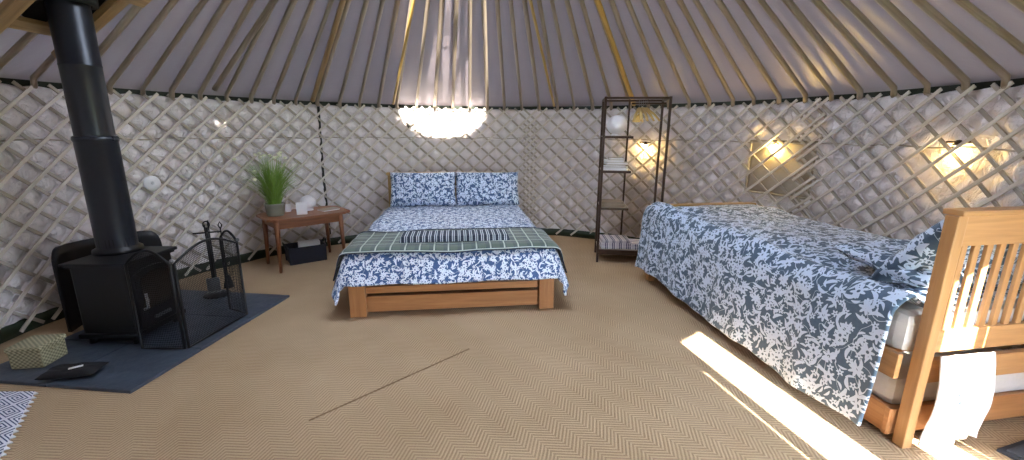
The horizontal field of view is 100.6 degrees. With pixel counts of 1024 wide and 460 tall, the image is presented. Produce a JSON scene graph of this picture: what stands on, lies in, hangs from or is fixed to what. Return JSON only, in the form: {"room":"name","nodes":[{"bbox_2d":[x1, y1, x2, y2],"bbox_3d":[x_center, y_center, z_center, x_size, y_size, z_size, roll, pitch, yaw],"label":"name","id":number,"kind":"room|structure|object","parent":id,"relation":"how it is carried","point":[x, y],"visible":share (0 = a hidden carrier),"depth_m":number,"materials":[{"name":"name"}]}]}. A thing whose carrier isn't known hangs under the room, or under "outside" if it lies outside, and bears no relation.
{"room":"traditional dwelling","nodes":[
{"label":"traditional dwelling","id":0,"kind":"room"},
{"bbox_2d":[264,202,284,216],"bbox_3d":[-2.199,-0.192,3.948,0.176,0.118,0.176,0,13,0],"label":"pot","id":1,"kind":"object","parent":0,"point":[273,209],"depth_m":3.89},
{"bbox_2d":[0,235,1023,459],"bbox_3d":[-0.211,0.709,2.675,6.040,0.040,6.040,0,13,0],"label":"floor","id":2,"kind":"structure","parent":0,"point":[619,367],"depth_m":2.11,"materials":[{"name":"carpet"}]},
{"bbox_2d":[0,391,37,459],"bbox_3d":[-2.323,0.898,1.674,0.515,0.010,1.470,-9,16,-37],"label":"patterned rug","id":3,"kind":"object","parent":2,"relation":"on","point":[13,404],"visible":1,"depth_m":1.95,"materials":[{"name":"white fabric"}]},
{"bbox_2d":[0,80,271,331],"bbox_3d":[-2.883,-0.209,2.978,0.381,1.551,2.795,3,13,10],"label":"wall","id":4,"kind":"structure","parent":2,"relation":"on","point":[26,91],"depth_m":3.25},
{"bbox_2d":[143,176,160,190],"bbox_3d":[-2.901,-0.377,3.432,0.022,0.124,0.124,5,14,19],"label":"smoke detector","id":5,"kind":"object","parent":4,"relation":"attached to","point":[152,183],"visible":1,"depth_m":3.42,"materials":[{"name":"white plastic"}]},
{"bbox_2d":[0,290,289,393],"bbox_3d":[-2.277,0.644,2.762,0.937,0.018,1.275,2,13,6],"label":"slate hearth","id":6,"kind":"object","parent":2,"relation":"on","point":[130,367],"visible":0.63,"depth_m":2.43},
{"bbox_2d":[4,334,67,368],"bbox_3d":[-2.600,0.666,2.339,0.178,0.124,0.168,-2,13,-8],"label":"wicker box","id":7,"kind":"object","parent":6,"relation":"on","point":[35,351],"visible":1,"depth_m":2.28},
{"bbox_2d":[34,361,108,379],"bbox_3d":[-2.291,0.732,2.219,0.250,0.058,0.130,-2,13,-11],"label":"pouch","id":8,"kind":"object","parent":6,"relation":"on","point":[62,371],"visible":1,"depth_m":2.18,"materials":[{"name":"fabric"}]},
{"bbox_2d":[51,230,161,331],"bbox_3d":[-2.748,0.315,2.925,0.131,0.540,0.614,5,14,19],"label":"shield","id":9,"kind":"object","parent":6,"relation":"on","point":[71,251],"visible":0.35,"depth_m":2.71,"materials":[{"name":"metal"}]},
{"bbox_2d":[44,0,185,343],"bbox_3d":[-2.380,-0.696,2.409,0.436,2.750,0.410,0,13,0],"label":"stove","id":10,"kind":"object","parent":6,"relation":"on","point":[99,280],"visible":0.88,"depth_m":2.48,"materials":[{"name":"black metal"}]},
{"bbox_2d":[124,230,247,349],"bbox_3d":[-1.960,0.346,2.666,0.270,0.605,0.605,4,13,14],"label":"guard","id":11,"kind":"object","parent":6,"relation":"on","point":[221,238],"visible":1,"depth_m":2.48,"materials":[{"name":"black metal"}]},
{"bbox_2d":[192,221,229,298],"bbox_3d":[-2.302,0.218,3.256,0.180,0.590,0.180,-7,15,-28],"label":"stand","id":12,"kind":"object","parent":6,"relation":"on","point":[207,230],"visible":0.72,"depth_m":3.24,"materials":[{"name":"black metal"}]},
{"bbox_2d":[203,224,220,293],"bbox_3d":[-2.254,0.217,3.165,0.085,0.524,0.061,-7,15,-28],"label":"shovel","id":13,"kind":"object","parent":12,"relation":"hanging from","point":[214,281],"visible":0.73,"depth_m":3.21,"materials":[{"name":"black metal"}]},
{"bbox_2d":[217,221,232,287],"bbox_3d":[-2.227,0.191,3.291,0.070,0.529,0.070,-7,15,-28],"label":"brush","id":14,"kind":"object","parent":12,"relation":"hanging from","point":[219,221],"visible":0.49,"depth_m":3.31,"materials":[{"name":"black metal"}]},
{"bbox_2d":[256,206,349,272],"bbox_3d":[-2.019,0.071,4.191,0.760,0.500,0.480,-12,18,-43],"label":"side table","id":15,"kind":"object","parent":2,"relation":"on","point":[291,219],"visible":0.92,"depth_m":4.03,"materials":[{"name":"brown wood"}]},
{"bbox_2d":[225,151,317,216],"bbox_3d":[-2.190,-0.422,3.893,0.798,0.590,0.785,0,13,0],"label":"potted grass","id":16,"kind":"object","parent":15,"relation":"on","point":[273,189],"depth_m":3.86,"materials":[{"name":"plant"}]},
{"bbox_2d":[295,202,307,214],"bbox_3d":[-1.986,-0.204,4.015,0.090,0.115,0.048,-4,14,-18],"label":"greeting card","id":17,"kind":"object","parent":15,"relation":"on","point":[301,207],"visible":1,"depth_m":4.00,"materials":[{"name":"white paper"}]},
{"bbox_2d":[300,195,315,210],"bbox_3d":[-2.029,-0.272,4.229,0.150,0.150,0.150,0,13,0],"label":"globe lamp","id":18,"kind":"object","parent":15,"relation":"on","point":[311,202],"visible":0.71,"depth_m":4.18,"materials":[{"name":"glass"}]},
{"bbox_2d":[317,207,339,211],"bbox_3d":[-1.839,-0.208,4.263,0.125,0.013,0.175,9,16,33],"label":"booklet","id":19,"kind":"object","parent":15,"relation":"on","point":[328,208],"visible":1,"depth_m":4.24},
{"bbox_2d":[282,237,326,265],"bbox_3d":[-2.072,0.203,4.267,0.394,0.206,0.248,-9,16,-36],"label":"storage basket","id":20,"kind":"object","parent":2,"relation":"on","point":[294,255],"visible":0.99,"depth_m":4.19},
{"bbox_2d":[298,239,319,247],"bbox_3d":[-2.026,0.202,4.256,0.190,0.203,0.091,-10,16,-38],"label":"bundle","id":21,"kind":"object","parent":20,"relation":"in","point":[304,243],"visible":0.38,"depth_m":4.21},
{"bbox_2d":[309,348,468,420],"bbox_3d":[-0.586,0.786,2.234,0.007,0.004,0.930,13,18,43],"label":"joint","id":22,"kind":"object","parent":2,"relation":"on","point":[468,348],"visible":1,"depth_m":2.16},
{"bbox_2d":[348,172,553,317],"bbox_3d":[-0.539,-0.031,3.947,1.470,0.829,2.025,-1,13,-7],"label":"double bed","id":23,"kind":"object","parent":2,"relation":"on","point":[360,303],"visible":0.33,"depth_m":3.07,"materials":[{"name":"brown wood"}]},
{"bbox_2d":[332,205,568,305],"bbox_3d":[-0.526,0.100,3.876,1.659,0.362,1.988,-1,13,-7],"label":"duvet","id":24,"kind":"object","parent":23,"relation":"on","point":[374,269],"visible":0.69,"depth_m":2.99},
{"bbox_2d":[390,172,455,206],"bbox_3d":[-0.973,-0.447,4.667,0.715,0.362,0.233,-1,13,-7],"label":"pillow","id":25,"kind":"object","parent":24,"relation":"on","point":[407,189],"visible":1,"depth_m":4.60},
{"bbox_2d":[333,227,566,280],"bbox_3d":[-0.442,0.160,3.215,1.632,0.227,0.568,-1,13,-7],"label":"plaid blanket","id":26,"kind":"object","parent":24,"relation":"on","point":[365,242],"visible":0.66,"depth_m":3.02,"materials":[{"name":"green fabric"}]},
{"bbox_2d":[399,229,509,242],"bbox_3d":[-0.420,0.042,3.155,0.790,0.040,0.200,-1,13,-7],"label":"folded blanket","id":27,"kind":"object","parent":26,"relation":"on","point":[489,234],"visible":1,"depth_m":3.09,"materials":[{"name":"fabric"}]},
{"bbox_2d":[455,172,519,205],"bbox_3d":[-0.275,-0.463,4.760,0.715,0.362,0.228,-1,13,-7],"label":"pillow","id":28,"kind":"object","parent":24,"relation":"on","point":[472,188],"visible":1,"depth_m":4.69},
{"bbox_2d":[594,96,672,261],"bbox_3d":[1.178,-0.485,4.254,0.602,1.600,0.382,2,13,8],"label":"clothes rack","id":29,"kind":"object","parent":2,"relation":"on","point":[598,250],"visible":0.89,"depth_m":4.22,"materials":[{"name":"metal"}]},
{"bbox_2d":[601,199,624,206],"bbox_3d":[1.015,-0.275,4.295,0.225,0.050,0.180,2,13,8],"label":"folded cloth","id":30,"kind":"object","parent":29,"relation":"on","point":[605,202],"visible":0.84,"depth_m":4.22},
{"bbox_2d":[598,202,627,207],"bbox_3d":[1.023,-0.251,4.331,0.270,0.012,0.360,2,13,8],"label":"shelf","id":31,"kind":"object","parent":29,"relation":"attached to","point":[600,206],"depth_m":4.17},
{"bbox_2d":[599,235,630,248],"bbox_3d":[1.056,0.121,4.411,0.305,0.090,0.260,1,13,2],"label":"folded throw","id":32,"kind":"object","parent":29,"relation":"on","point":[605,241],"visible":0.79,"depth_m":4.29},
{"bbox_2d":[603,166,627,170],"bbox_3d":[1.024,-0.615,4.217,0.240,0.028,0.192,4,13,14],"label":"book","id":33,"kind":"object","parent":29,"relation":"on","point":[626,167],"visible":0.68,"depth_m":4.13,"materials":[{"name":"white paper"}]},
{"bbox_2d":[603,164,625,166],"bbox_3d":[1.009,-0.640,4.213,0.220,0.022,0.172,2,13,8],"label":"book","id":34,"kind":"object","parent":33,"relation":"on","point":[604,165],"visible":0.45,"depth_m":4.13,"materials":[{"name":"white paper"}]},
{"bbox_2d":[604,161,627,164],"bbox_3d":[1.024,-0.663,4.206,0.210,0.026,0.172,1,13,1],"label":"book","id":35,"kind":"object","parent":34,"relation":"on","point":[624,162],"visible":0.73,"depth_m":4.13,"materials":[{"name":"white paper"}]},
{"bbox_2d":[607,115,626,135],"bbox_3d":[1.022,-1.018,4.145,0.196,0.197,0.196,0,13,0],"label":"globe lamp","id":36,"kind":"object","parent":29,"relation":"on","point":[617,124],"visible":1,"depth_m":4.08,"materials":[{"name":"glass"}]},
{"bbox_2d":[596,241,637,250],"bbox_3d":[1.173,0.178,4.407,0.580,0.018,0.360,2,13,8],"label":"shelf","id":37,"kind":"object","parent":29,"relation":"attached to","point":[599,248],"depth_m":4.26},
{"bbox_2d":[628,238,639,249],"bbox_3d":[1.302,0.147,4.370,0.225,0.060,0.240,4,13,13],"label":"folded throw","id":38,"kind":"object","parent":29,"relation":"on","point":[634,244],"visible":0.28,"depth_m":4.28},
{"bbox_2d":[632,101,660,121],"bbox_3d":[1.294,-1.141,4.088,0.034,0.196,0.408,-4,14,-20],"label":"hanger","id":39,"kind":"object","parent":29,"relation":"hanging from","point":[650,111],"visible":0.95,"depth_m":4.02,"materials":[{"name":"wood"}]},
{"bbox_2d":[646,202,1023,448],"bbox_3d":[1.849,0.171,2.746,0.980,1.007,2.157,-2,13,-10],"label":"bed","id":40,"kind":"object","parent":2,"relation":"on","point":[974,227],"visible":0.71,"depth_m":1.68,"materials":[{"name":"brown wood"}]},
{"bbox_2d":[635,202,1021,425],"bbox_3d":[1.811,0.278,2.832,1.113,0.662,2.132,-2,13,-10],"label":"duvet","id":41,"kind":"object","parent":40,"relation":"on","point":[771,280],"visible":0.79,"depth_m":2.31,"materials":[{"name":"fabric"}]},
{"bbox_2d":[829,238,1023,287],"bbox_3d":[1.970,0.145,1.989,0.700,0.162,0.436,-2,13,-10],"label":"pillow","id":42,"kind":"object","parent":41,"relation":"on","point":[872,253],"visible":0.31,"depth_m":1.95,"materials":[{"name":"fabric"}]},
{"bbox_2d":[870,219,1021,282],"bbox_3d":[1.995,0.080,1.829,0.700,0.375,0.327,-2,13,-10],"label":"pillow","id":43,"kind":"object","parent":42,"relation":"on","point":[920,252],"visible":0.3,"depth_m":1.77,"materials":[{"name":"fabric"}]},
{"bbox_2d":[885,298,1023,350],"bbox_3d":[1.848,0.186,2.750,0.880,0.175,2.015,-2,13,-10],"label":"mattress","id":44,"kind":"object","parent":40,"relation":"on","point":[905,322],"visible":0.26,"depth_m":1.74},
{"bbox_2d":[918,351,995,444],"bbox_3d":[1.814,0.693,1.719,0.285,0.413,0.040,-2,13,-10],"label":"towel","id":45,"kind":"object","parent":40,"relation":"hanging from","point":[966,388],"visible":1,"depth_m":1.70,"materials":[{"name":"white"}]},
{"bbox_2d":[658,280,1023,433],"bbox_3d":[1.848,0.598,2.801,0.860,0.150,1.940,-2,13,-10],"label":"bed","id":46,"kind":"object","parent":2,"relation":"on","point":[879,413],"visible":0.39,"depth_m":1.87,"materials":[{"name":"brown wood"}]},
{"bbox_2d":[871,347,1023,403],"bbox_3d":[1.849,0.471,2.769,0.790,0.138,1.885,-2,13,-10],"label":"mattress","id":47,"kind":"object","parent":46,"relation":"on","point":[888,389],"visible":0.22,"depth_m":1.87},
{"bbox_2d":[996,440,1023,459],"bbox_3d":[2.273,0.929,1.667,0.460,0.019,0.340,-4,14,-17],"label":"doormat","id":48,"kind":"object","parent":2,"relation":"on","point":[1015,451],"visible":1,"depth_m":1.74,"materials":[{"name":"fabric"}]},
{"bbox_2d":[0,83,1023,349],"bbox_3d":[-0.202,-0.306,3.574,5.956,1.553,3.749,0,13,0],"label":"wall","id":49,"kind":"structure","parent":0,"point":[997,106],"depth_m":3.79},
{"bbox_2d":[0,228,639,343],"bbox_3d":[-0.209,0.390,3.786,5.844,0.085,3.519,0,13,0],"label":"trim","id":50,"kind":"structure","parent":49,"relation":"attached to","point":[9,332],"depth_m":3.92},
{"bbox_2d":[238,99,537,253],"bbox_3d":[-1.215,-0.640,4.908,3.123,1.551,0.478,-5,14,-22],"label":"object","id":51,"kind":"structure","parent":49,"relation":"attached to","point":[239,100],"depth_m":4.91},
{"bbox_2d":[317,106,330,233],"bbox_3d":[-2.073,-0.637,4.678,0.027,1.461,0.043,8,15,31],"label":"strap","id":52,"kind":"object","parent":51,"relation":"attached to","point":[318,108],"visible":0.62,"depth_m":4.64,"materials":[{"name":"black fabric"}]},
{"bbox_2d":[406,116,413,127],"bbox_3d":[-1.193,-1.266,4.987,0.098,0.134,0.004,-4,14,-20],"label":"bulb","id":53,"kind":"object","parent":51,"relation":"attached to","point":[410,121],"visible":1,"depth_m":4.99,"materials":[{"name":"white glass"}]},
{"bbox_2d":[0,78,1023,110],"bbox_3d":[-0.200,-0.840,2.319,5.980,0.220,5.980,0,13,0],"label":"trim","id":54,"kind":"structure","parent":49,"relation":"attached to","point":[1019,81],"depth_m":3.73,"materials":[{"name":"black fabric"}]},
{"bbox_2d":[0,137,1023,151],"bbox_3d":[-0.201,-0.739,3.529,5.842,0.022,3.528,0,13,0],"label":"rope","id":55,"kind":"object","parent":49,"relation":"attached to","point":[997,149],"visible":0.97,"depth_m":3.65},
{"bbox_2d":[522,98,826,237],"bbox_3d":[1.437,-0.544,4.577,3.014,1.551,0.444,10,16,36],"label":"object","id":56,"kind":"structure","parent":49,"relation":"attached to","point":[747,107],"depth_m":4.53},
{"bbox_2d":[789,81,1023,349],"bbox_3d":[2.572,-0.073,2.565,0.270,1.551,2.338,0,13,-1],"label":"wall","id":57,"kind":"structure","parent":49,"relation":"attached to","point":[1015,106],"depth_m":2.84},
{"bbox_2d":[744,140,817,199],"bbox_3d":[2.379,-0.550,3.789,0.043,0.490,0.579,-6,15,-27],"label":"window","id":58,"kind":"structure","parent":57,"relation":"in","point":[782,155],"depth_m":3.81,"materials":[{"name":"plastic"}]},
{"bbox_2d":[946,140,971,152],"bbox_3d":[2.723,-0.512,2.597,0.056,0.077,0.140,0,13,-4],"label":"wall light","id":59,"kind":"object","parent":57,"relation":"attached to","point":[956,142],"visible":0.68,"depth_m":2.59,"materials":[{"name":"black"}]},
{"bbox_2d":[0,0,1023,106],"bbox_3d":[-0.194,-1.644,2.134,5.970,1.639,5.970,-2,13,-10],"label":"ceiling","id":60,"kind":"structure","parent":0,"point":[26,62],"depth_m":3.65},
{"bbox_2d":[0,21,47,69],"bbox_3d":[-1.915,-1.633,2.262,2.373,1.642,0.042,1,13,4],"label":"pole","id":61,"kind":"object","parent":60,"relation":"attached to","point":[27,37],"visible":0.55,"depth_m":2.45,"materials":[{"name":"brown wood"}]},
{"bbox_2d":[30,0,106,88],"bbox_3d":[-1.901,-1.660,2.385,2.370,1.639,0.038,2,13,8],"label":"pole","id":62,"kind":"object","parent":60,"relation":"attached to","point":[51,59],"visible":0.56,"depth_m":2.68,"materials":[{"name":"brown wood"}]},
{"bbox_2d":[0,0,151,57],"bbox_3d":[-2.457,-1.255,2.362,0.735,0.508,0.560,1,13,3],"label":"flue opening","id":63,"kind":"object","parent":60,"relation":"attached to","point":[34,20],"visible":0.58,"depth_m":2.34,"materials":[{"name":"brown wood"}]},
{"bbox_2d":[99,5,141,56],"bbox_3d":[-1.877,-1.690,2.515,2.376,1.645,0.046,3,13,12],"label":"pole","id":64,"kind":"object","parent":60,"relation":"attached to","point":[134,10],"visible":0.44,"depth_m":2.75,"materials":[{"name":"brown wood"}]},
{"bbox_2d":[106,0,178,94],"bbox_3d":[-1.845,-1.717,2.632,2.373,1.642,0.043,4,14,16],"label":"pole","id":65,"kind":"object","parent":60,"relation":"attached to","point":[170,5],"visible":0.96,"depth_m":2.94,"materials":[{"name":"brown wood"}]},
{"bbox_2d":[140,0,207,96],"bbox_3d":[-1.803,-1.744,2.751,2.370,1.639,0.039,5,14,20],"label":"pole","id":66,"kind":"object","parent":60,"relation":"attached to","point":[201,3],"visible":1,"depth_m":3.09,"materials":[{"name":"brown wood"}]},
{"bbox_2d":[169,0,231,98],"bbox_3d":[-1.755,-1.769,2.861,2.376,1.645,0.047,6,14,24],"label":"pole","id":67,"kind":"object","parent":60,"relation":"attached to","point":[223,6],"visible":1,"depth_m":3.23,"materials":[{"name":"brown wood"}]},
{"bbox_2d":[198,0,255,100],"bbox_3d":[-1.696,-1.794,2.971,2.373,1.642,0.042,8,15,29],"label":"pole","id":68,"kind":"object","parent":60,"relation":"attached to","point":[250,3],"visible":1,"depth_m":3.37,"materials":[{"name":"brown wood"}]},
{"bbox_2d":[212,0,277,90],"bbox_3d":[-1.695,-1.771,3.117,2.040,1.370,0.044,7,14,26],"label":"pole","id":69,"kind":"object","parent":60,"relation":"attached to","point":[271,3],"visible":1,"depth_m":3.40,"materials":[{"name":"brown wood"}]},
{"bbox_2d":[224,3,276,101],"bbox_3d":[-1.629,-1.817,3.077,2.370,1.639,0.038,9,15,33],"label":"pole","id":70,"kind":"object","parent":60,"relation":"attached to","point":[254,40],"visible":0.87,"depth_m":3.57,"materials":[{"name":"brown wood"}]},
{"bbox_2d":[249,0,297,103],"bbox_3d":[-1.557,-1.840,3.176,2.376,1.645,0.046,10,16,37],"label":"pole","id":71,"kind":"object","parent":60,"relation":"attached to","point":[292,3],"visible":1,"depth_m":3.60,"materials":[{"name":"brown wood"}]},
{"bbox_2d":[272,0,315,104],"bbox_3d":[-1.479,-1.860,3.266,2.373,1.642,0.043,12,17,40],"label":"pole","id":72,"kind":"object","parent":60,"relation":"attached to","point":[311,4],"visible":1,"depth_m":3.70,"materials":[{"name":"brown wood"}]},
{"bbox_2d":[294,0,333,105],"bbox_3d":[-1.393,-1.879,3.353,0.038,1.639,2.370,-12,18,-43],"label":"pole","id":73,"kind":"object","parent":60,"relation":"attached to","point":[330,2],"visible":1,"depth_m":3.79,"materials":[{"name":"brown wood"}]},
{"bbox_2d":[311,0,345,101],"bbox_3d":[-1.408,-1.835,3.495,0.044,1.410,2.085,-10,17,-39],"label":"pole","id":74,"kind":"object","parent":60,"relation":"attached to","point":[341,5],"visible":1,"depth_m":3.82,"materials":[{"name":"brown wood"}]},
{"bbox_2d":[315,0,350,106],"bbox_3d":[-1.299,-1.898,3.436,0.046,1.645,2.376,-10,17,-39],"label":"pole","id":75,"kind":"object","parent":60,"relation":"attached to","point":[348,2],"visible":0.81,"depth_m":3.90,"materials":[{"name":"brown wood"}]},
{"bbox_2d":[338,0,368,107],"bbox_3d":[-1.191,-1.915,3.517,0.042,1.642,2.373,-9,16,-34],"label":"pole","id":76,"kind":"object","parent":60,"relation":"attached to","point":[366,2],"visible":1,"depth_m":3.96,"materials":[{"name":"brown wood"}]},
{"bbox_2d":[358,0,384,107],"bbox_3d":[-1.086,-1.930,3.584,0.038,1.639,2.370,-7,15,-30],"label":"pole","id":77,"kind":"object","parent":60,"relation":"attached to","point":[381,6],"visible":1,"depth_m":4.02,"materials":[{"name":"brown wood"}]},
{"bbox_2d":[377,0,399,107],"bbox_3d":[-0.978,-1.943,3.643,0.047,1.645,2.376,-6,14,-26],"label":"pole","id":78,"kind":"object","parent":60,"relation":"attached to","point":[397,2],"visible":1,"depth_m":4.09,"materials":[{"name":"brown wood"}]},
{"bbox_2d":[395,0,411,108],"bbox_3d":[-0.870,-1.953,3.692,0.042,1.642,2.373,-5,14,-23],"label":"pole","id":79,"kind":"object","parent":60,"relation":"attached to","point":[410,1],"visible":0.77,"depth_m":4.40,"materials":[{"name":"brown wood"}]},
{"bbox_2d":[392,0,415,104],"bbox_3d":[-0.866,-1.947,3.699,0.030,1.533,2.280,-6,14,-25],"label":"pole","id":80,"kind":"object","parent":60,"relation":"attached to","point":[413,1],"visible":1,"depth_m":4.11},
{"bbox_2d":[415,0,429,109],"bbox_3d":[-0.742,-1.963,3.739,0.039,1.639,2.370,-4,14,-18],"label":"pole","id":81,"kind":"object","parent":60,"relation":"attached to","point":[427,4],"visible":1,"depth_m":4.17,"materials":[{"name":"brown wood"}]},
{"bbox_2d":[433,0,444,109],"bbox_3d":[-0.623,-1.971,3.775,0.046,1.645,2.376,-3,13,-14],"label":"pole","id":82,"kind":"object","parent":60,"relation":"attached to","point":[441,2],"visible":1,"depth_m":4.22,"materials":[{"name":"brown wood"}]},
{"bbox_2d":[451,0,458,110],"bbox_3d":[-0.499,-1.976,3.801,0.042,1.642,2.373,-2,13,-10],"label":"pole","id":83,"kind":"object","parent":60,"relation":"attached to","point":[456,2],"visible":1,"depth_m":4.24,"materials":[{"name":"brown wood"}]},
{"bbox_2d":[468,0,471,110],"bbox_3d":[-0.378,-1.978,3.817,0.038,1.639,2.370,-1,13,-6],"label":"pole","id":84,"kind":"object","parent":60,"relation":"attached to","point":[469,1],"visible":1,"depth_m":4.26,"materials":[{"name":"brown wood"}]},
{"bbox_2d":[481,0,488,110],"bbox_3d":[-0.253,-1.980,3.827,0.047,1.645,2.376,0,13,-2],"label":"pole","id":85,"kind":"object","parent":60,"relation":"attached to","point":[483,2],"visible":1,"depth_m":4.28,"materials":[{"name":"brown wood"}]},
{"bbox_2d":[495,0,505,110],"bbox_3d":[-0.130,-1.979,3.827,0.042,1.642,2.373,1,13,2],"label":"pole","id":86,"kind":"object","parent":60,"relation":"attached to","point":[497,3],"visible":1,"depth_m":4.26,"materials":[{"name":"brown wood"}]},
{"bbox_2d":[508,0,522,110],"bbox_3d":[-0.005,-1.976,3.818,0.038,1.639,2.370,2,13,6],"label":"pole","id":87,"kind":"object","parent":60,"relation":"attached to","point":[511,9],"visible":1,"depth_m":4.25,"materials":[{"name":"brown wood"}]},
{"bbox_2d":[522,0,540,110],"bbox_3d":[0.118,-1.971,3.801,0.047,1.645,2.376,3,13,10],"label":"pole","id":88,"kind":"object","parent":60,"relation":"attached to","point":[524,2],"visible":1,"depth_m":4.24,"materials":[{"name":"brown wood"}]},
{"bbox_2d":[529,0,554,106],"bbox_3d":[0.186,-1.960,3.791,0.030,1.533,2.283,4,13,16],"label":"pole","id":89,"kind":"object","parent":60,"relation":"attached to","point":[530,1],"visible":1,"depth_m":4.19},
{"bbox_2d":[536,0,558,110],"bbox_3d":[0.247,-1.964,3.772,0.042,1.642,2.373,4,13,14],"label":"pole","id":90,"kind":"object","parent":60,"relation":"attached to","point":[539,3],"visible":1,"depth_m":4.20,"materials":[{"name":"brown wood"}]},
{"bbox_2d":[549,0,574,110],"bbox_3d":[0.360,-1.955,3.739,0.039,1.639,2.370,5,14,18],"label":"pole","id":91,"kind":"object","parent":60,"relation":"attached to","point":[552,4],"visible":1,"depth_m":4.16,"materials":[{"name":"brown wood"}]},
{"bbox_2d":[564,0,593,110],"bbox_3d":[0.481,-1.944,3.695,0.046,1.645,2.376,6,14,22],"label":"pole","id":92,"kind":"object","parent":60,"relation":"attached to","point":[567,2],"visible":1,"depth_m":4.13,"materials":[{"name":"brown wood"}]},
{"bbox_2d":[579,0,612,110],"bbox_3d":[0.597,-1.931,3.642,0.042,1.642,2.373,7,14,26],"label":"pole","id":93,"kind":"object","parent":60,"relation":"attached to","point":[582,3],"visible":0.98,"depth_m":4.06,"materials":[{"name":"brown wood"}]},
{"bbox_2d":[594,1,631,109],"bbox_3d":[0.708,-1.916,3.580,0.038,1.639,2.370,8,15,31],"label":"pole","id":94,"kind":"object","parent":60,"relation":"attached to","point":[615,62],"visible":0.54,"depth_m":4.20,"materials":[{"name":"brown wood"}]},
{"bbox_2d":[594,0,635,105],"bbox_3d":[0.731,-1.906,3.574,0.048,1.547,2.286,9,15,32],"label":"pole","id":95,"kind":"object","parent":60,"relation":"attached to","point":[598,3],"visible":0.94,"depth_m":3.95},
{"bbox_2d":[608,0,649,108],"bbox_3d":[0.809,-1.901,3.517,0.046,1.645,2.376,9,16,34],"label":"pole","id":96,"kind":"object","parent":60,"relation":"attached to","point":[613,6],"visible":0.88,"depth_m":3.92,"materials":[{"name":"brown wood"}]},
{"bbox_2d":[624,0,668,108],"bbox_3d":[0.912,-1.882,3.438,0.042,1.642,2.373,11,17,39],"label":"pole","id":97,"kind":"object","parent":60,"relation":"attached to","point":[627,2],"visible":0.84,"depth_m":3.85,"materials":[{"name":"brown wood"}]},
{"bbox_2d":[640,0,690,107],"bbox_3d":[1.006,-1.862,3.356,0.039,1.639,2.370,13,18,43],"label":"pole","id":98,"kind":"object","parent":60,"relation":"attached to","point":[644,2],"visible":1,"depth_m":3.78,"materials":[{"name":"brown wood"}]},
{"bbox_2d":[657,0,710,107],"bbox_3d":[1.090,-1.842,3.272,2.376,1.645,0.046,-11,17,-41],"label":"pole","id":99,"kind":"object","parent":60,"relation":"attached to","point":[662,4],"visible":1,"depth_m":3.69,"materials":[{"name":"brown wood"}]},
{"bbox_2d":[676,0,734,106],"bbox_3d":[1.176,-1.818,3.170,2.373,1.642,0.043,-9,16,-36],"label":"pole","id":100,"kind":"object","parent":60,"relation":"attached to","point":[680,3],"visible":1,"depth_m":3.58,"materials":[{"name":"brown wood"}]},
{"bbox_2d":[692,0,755,105],"bbox_3d":[1.243,-1.796,3.078,2.370,1.639,0.039,-8,15,-33],"label":"pole","id":101,"kind":"object","parent":60,"relation":"attached to","point":[697,3],"visible":1,"depth_m":3.47,"materials":[{"name":"brown wood"}]},
{"bbox_2d":[714,0,781,104],"bbox_3d":[1.312,-1.771,2.969,2.376,1.645,0.046,-7,15,-28],"label":"pole","id":102,"kind":"object","parent":60,"relation":"attached to","point":[719,3],"visible":1,"depth_m":3.35,"materials":[{"name":"brown wood"}]},
{"bbox_2d":[735,0,807,103],"bbox_3d":[1.371,-1.744,2.856,2.373,1.642,0.043,-6,14,-24],"label":"pole","id":103,"kind":"object","parent":60,"relation":"attached to","point":[741,3],"visible":1,"depth_m":3.21,"materials":[{"name":"brown wood"}]},
{"bbox_2d":[757,0,833,101],"bbox_3d":[1.418,-1.719,2.747,2.370,1.639,0.040,-4,14,-20],"label":"pole","id":104,"kind":"object","parent":60,"relation":"attached to","point":[763,3],"visible":1,"depth_m":3.08,"materials":[{"name":"brown wood"}]},
{"bbox_2d":[782,0,862,99],"bbox_3d":[1.458,-1.693,2.633,2.376,1.645,0.047,-3,14,-16],"label":"pole","id":105,"kind":"object","parent":60,"relation":"attached to","point":[790,4],"visible":1,"depth_m":2.93,"materials":[{"name":"brown wood"}]},
{"bbox_2d":[810,0,896,97],"bbox_3d":[1.492,-1.663,2.506,2.373,1.642,0.042,-2,13,-12],"label":"pole","id":106,"kind":"object","parent":60,"relation":"attached to","point":[819,4],"visible":1,"depth_m":2.77,"materials":[{"name":"brown wood"}]},
{"bbox_2d":[839,0,930,94],"bbox_3d":[1.513,-1.636,2.388,2.370,1.639,0.039,-1,13,-8],"label":"pole","id":107,"kind":"object","parent":60,"relation":"attached to","point":[848,4],"visible":1,"depth_m":2.61,"materials":[{"name":"brown wood"}]},
{"bbox_2d":[874,0,969,92],"bbox_3d":[1.528,-1.607,2.263,2.376,1.645,0.046,0,13,-4],"label":"pole","id":108,"kind":"object","parent":60,"relation":"attached to","point":[891,9],"visible":0.98,"depth_m":2.43,"materials":[{"name":"brown wood"}]},
{"bbox_2d":[910,0,1010,88],"bbox_3d":[1.531,-1.580,2.144,2.373,1.642,0.043,0,13,0],"label":"pole","id":109,"kind":"object","parent":60,"relation":"attached to","point":[927,8],"visible":1,"depth_m":2.26,"materials":[{"name":"brown wood"}]},
{"bbox_2d":[952,0,1023,54],"bbox_3d":[1.526,-1.552,2.023,2.370,1.639,0.038,1,13,4],"label":"pole","id":110,"kind":"object","parent":60,"relation":"attached to","point":[974,11],"visible":1,"depth_m":2.08,"materials":[{"name":"brown wood"}]},
{"bbox_2d":[1006,0,1023,12],"bbox_3d":[1.512,-1.523,1.897,2.376,1.645,0.046,2,13,8],"label":"pole","id":111,"kind":"object","parent":60,"relation":"attached to","point":[1019,4],"visible":1,"depth_m":1.89,"materials":[{"name":"brown wood"}]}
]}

